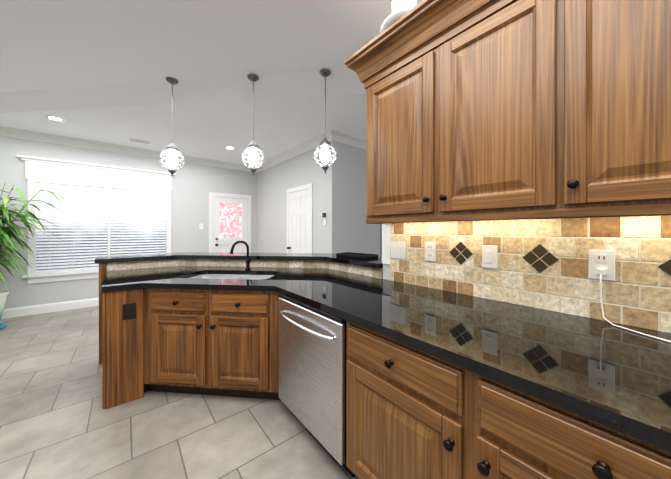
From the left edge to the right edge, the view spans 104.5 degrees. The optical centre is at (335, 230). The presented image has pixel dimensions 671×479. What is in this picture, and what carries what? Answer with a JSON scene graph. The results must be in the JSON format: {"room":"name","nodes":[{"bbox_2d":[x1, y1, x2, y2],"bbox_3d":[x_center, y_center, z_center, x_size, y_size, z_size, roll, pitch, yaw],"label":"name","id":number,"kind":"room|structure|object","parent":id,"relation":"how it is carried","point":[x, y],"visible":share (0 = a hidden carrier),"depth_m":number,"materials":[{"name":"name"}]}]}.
{"room":"kitchen","nodes":[
{"label":"kitchen","id":0,"kind":"room"},
{"bbox_2d":[0,136,256,308],"bbox_3d":[-4.242,-0.285,4.576,6.120,3.200,0.120,0,0,-39],"label":"wall","id":1,"kind":"structure","parent":0,"point":[193,185],"depth_m":4.61,"materials":[{"name":"grey paint"}]},
{"bbox_2d":[16,155,175,283],"bbox_3d":[-4.045,-0.165,4.611,2.070,1.980,0.070,0,0,-39],"label":"window","id":2,"kind":"structure","parent":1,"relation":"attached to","point":[107,210],"depth_m":4.47,"materials":[{"name":"white paint"}]},
{"bbox_2d":[0,126,252,318],"bbox_3d":[-4.183,-0.110,4.487,5.900,2.850,0.095,0,0,-39],"label":"molding","id":3,"kind":"structure","parent":1,"relation":"attached to","point":[4,131],"depth_m":4.35,"materials":[{"name":"white paint"}]},
{"bbox_2d":[209,192,250,252],"bbox_3d":[-2.385,0.233,5.954,0.940,2.160,0.076,0,0,-39],"label":"exterior door","id":4,"kind":"structure","parent":1,"relation":"in","point":[229,220],"depth_m":5.95,"materials":[{"name":"white paint"}]},
{"bbox_2d":[0,306,357,478],"bbox_3d":[-0.723,1.321,1.175,12.500,0.001,11.000,0,0,-39],"label":"floor","id":5,"kind":"structure","parent":0,"point":[57,421],"depth_m":1.74,"materials":[{"name":"tile"}]},
{"bbox_2d":[0,182,67,328],"bbox_3d":[-4.631,0.318,3.391,1.736,1.999,1.155,0,0,-39],"label":"palm","id":6,"kind":"object","parent":5,"relation":"on","point":[8,221],"visible":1,"depth_m":3.54,"materials":[{"name":"green plant"}]},
{"bbox_2d":[139,288,279,399],"bbox_3d":[-0.964,0.885,2.009,0.802,0.868,0.865,0,0,-39],"label":"base cabinet","id":7,"kind":"object","parent":5,"relation":"on","point":[210,342],"depth_m":2.00,"materials":[{"name":"brown wood"}]},
{"bbox_2d":[278,293,355,476],"bbox_3d":[0.028,0.888,1.792,0.688,0.864,0.709,0,0,-39],"label":"dishwasher","id":8,"kind":"object","parent":5,"relation":"on","point":[312,369],"visible":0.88,"depth_m":1.52,"materials":[{"name":"silver metal"}]},
{"bbox_2d":[346,321,461,478],"bbox_3d":[0.560,0.886,1.357,0.831,0.868,0.626,0,0,-39],"label":"base cabinet","id":9,"kind":"object","parent":5,"relation":"on","point":[412,413],"depth_m":1.07,"materials":[{"name":"brown wood"}]},
{"bbox_2d":[462,368,670,478],"bbox_3d":[0.953,0.887,0.873,0.831,0.868,0.620,0,0,-39],"label":"base cabinet","id":10,"kind":"object","parent":5,"relation":"on","point":[508,432],"depth_m":0.71,"materials":[{"name":"brown wood"}]},
{"bbox_2d":[101,266,670,452],"bbox_3d":[-0.191,0.430,1.481,1.841,0.040,4.407,0,0,-39],"label":"countertop","id":11,"kind":"structure","parent":10,"relation":"on","point":[607,374],"depth_m":1.02,"materials":[{"name":"black stone"}]},
{"bbox_2d":[190,274,274,279],"bbox_3d":[-0.975,0.525,2.440,0.862,0.148,0.472,0,0,6],"label":"double-bowl sink","id":12,"kind":"object","parent":11,"relation":"in","point":[229,276],"visible":0.04,"depth_m":2.68,"materials":[{"name":"silver metal"}]},
{"bbox_2d":[230,241,251,269],"bbox_3d":[-0.973,0.255,2.686,0.205,0.307,0.110,0,0,-39],"label":"bronze faucet","id":13,"kind":"object","parent":11,"relation":"on","point":[247,259],"visible":1,"depth_m":2.72,"materials":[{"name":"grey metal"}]},
{"bbox_2d":[0,0,391,165],"bbox_3d":[-0.550,-1.579,0.957,12.500,0.100,10.450,0,0,-39],"label":"ceiling","id":14,"kind":"structure","parent":0,"point":[96,70],"depth_m":2.65,"materials":[{"name":"white paint"}]},
{"bbox_2d":[45,115,65,121],"bbox_3d":[-3.823,-1.530,3.549,0.200,0.004,0.200,0,0,-39],"label":"recessed light","id":15,"kind":"object","parent":14,"relation":"in","point":[55,118],"visible":1,"depth_m":3.54,"materials":[{"name":"white paint"}]},
{"bbox_2d":[129,138,150,144],"bbox_3d":[-3.345,-1.526,4.452,0.300,0.015,0.160,0,0,-39],"label":"ceiling vent","id":16,"kind":"object","parent":14,"relation":"in","point":[139,141],"visible":0.98,"depth_m":4.43,"materials":[{"name":"white metal"}]},
{"bbox_2d":[160,77,183,176],"bbox_3d":[-1.768,-1.108,2.815,0.234,1.044,0.239,0,0,-39],"label":"pendant light","id":17,"kind":"object","parent":14,"relation":"hanging from","point":[171,158],"visible":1,"depth_m":2.79,"materials":[{"name":"white glass"}]},
{"bbox_2d":[224,146,235,149],"bbox_3d":[-1.956,-1.532,4.819,0.200,0.004,0.200,0,0,-39],"label":"recessed light","id":18,"kind":"object","parent":14,"relation":"in","point":[229,147],"visible":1,"depth_m":4.81,"materials":[{"name":"white paint"}]},
{"bbox_2d":[242,74,264,174],"bbox_3d":[-0.870,-1.106,2.751,0.234,1.038,0.239,0,0,-39],"label":"pendant light","id":19,"kind":"object","parent":14,"relation":"hanging from","point":[253,154],"visible":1,"depth_m":2.72,"materials":[{"name":"white glass"}]},
{"bbox_2d":[313,69,336,173],"bbox_3d":[-0.105,-1.106,2.667,0.234,1.040,0.239,0,0,-39],"label":"pendant light","id":20,"kind":"object","parent":14,"relation":"hanging from","point":[325,155],"visible":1,"depth_m":2.64,"materials":[{"name":"white glass"}]},
{"bbox_2d":[107,259,382,278],"bbox_3d":[-0.934,0.819,2.732,2.928,0.999,0.664,0,0,7],"label":"tiled wall","id":21,"kind":"structure","parent":0,"point":[338,266],"depth_m":2.86,"materials":[{"name":"tile"}]},
{"bbox_2d":[95,252,382,267],"bbox_3d":[-0.938,0.298,2.829,3.289,0.040,0.936,0,0,7],"label":"bar","id":22,"kind":"object","parent":21,"relation":"on","point":[370,262],"visible":0.75,"depth_m":2.86,"materials":[{"name":"black stone"}]},
{"bbox_2d":[336,252,377,258],"bbox_3d":[0.227,0.262,2.781,0.420,0.030,0.200,0,0,43],"label":"tray","id":23,"kind":"object","parent":22,"relation":"on","point":[357,255],"visible":1,"depth_m":2.73,"materials":[{"name":"black metal"}]},
{"bbox_2d":[257,147,326,252],"bbox_3d":[-0.980,-0.286,5.316,0.120,3.200,2.840,0,0,-39],"label":"wall","id":24,"kind":"structure","parent":0,"point":[275,182],"depth_m":5.29,"materials":[{"name":"grey paint"}]},
{"bbox_2d":[255,133,324,172],"bbox_3d":[-0.994,-0.111,5.163,0.095,2.850,2.820,0,0,-39],"label":"crown molding","id":25,"kind":"structure","parent":24,"relation":"attached to","point":[314,142],"depth_m":4.91,"materials":[{"name":"white paint"}]},
{"bbox_2d":[287,183,312,252],"bbox_3d":[-0.709,0.244,4.815,0.088,2.140,0.900,0,0,-39],"label":"hall door","id":26,"kind":"structure","parent":24,"relation":"in","point":[299,221],"depth_m":4.80,"materials":[{"name":"white paint"}]},
{"bbox_2d":[322,212,326,225],"bbox_3d":[-0.174,-0.192,4.208,0.020,0.215,0.115,0,0,-39],"label":"thermostat","id":27,"kind":"object","parent":24,"relation":"attached to","point":[324,214],"visible":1,"depth_m":4.20,"materials":[{"name":"white plastic"}]},
{"bbox_2d":[327,140,380,257],"bbox_3d":[1.382,-0.286,5.325,3.800,3.200,0.120,0,0,-39],"label":"wall","id":28,"kind":"structure","parent":0,"point":[349,229],"depth_m":4.32,"materials":[{"name":"grey paint"}]},
{"bbox_2d":[326,130,363,148],"bbox_3d":[1.373,-0.111,5.181,3.795,2.850,0.095,0,0,-39],"label":"crown molding","id":29,"kind":"structure","parent":28,"relation":"attached to","point":[331,135],"depth_m":4.18,"materials":[{"name":"white paint"}]},
{"bbox_2d":[383,264,389,279],"bbox_3d":[2.212,-0.277,0.077,0.120,3.200,5.600,0,0,-39],"label":"wall","id":30,"kind":"structure","parent":0,"point":[386,271],"depth_m":2.18,"materials":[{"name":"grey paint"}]},
{"bbox_2d":[364,0,421,263],"bbox_3d":[2.071,-0.673,0.095,0.115,1.908,5.607,0,0,-39],"label":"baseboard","id":31,"kind":"structure","parent":30,"relation":"attached to","point":[385,228],"depth_m":2.18,"materials":[{"name":"white paint"}]},
{"bbox_2d":[344,0,670,223],"bbox_3d":[0.988,-0.653,1.135,0.444,1.203,2.386,0,0,-39],"label":"upper cabinet","id":32,"kind":"object","parent":30,"relation":"attached to","point":[479,110],"visible":1,"depth_m":1.16,"materials":[{"name":"brown wood"}]},
{"bbox_2d":[381,0,417,31],"bbox_3d":[0.436,-1.374,1.647,0.296,0.240,0.296,0,0,-39],"label":"vase","id":33,"kind":"object","parent":32,"relation":"on","point":[400,8],"visible":0.33,"depth_m":1.58,"materials":[{"name":"white ceramic"}]},
{"bbox_2d":[390,215,670,342],"bbox_3d":[1.095,0.161,1.173,0.234,0.497,2.310,0,0,-39],"label":"backsplash","id":34,"kind":"structure","parent":30,"relation":"attached to","point":[613,269],"depth_m":1.32,"materials":[{"name":"brown tile"}]}
]}

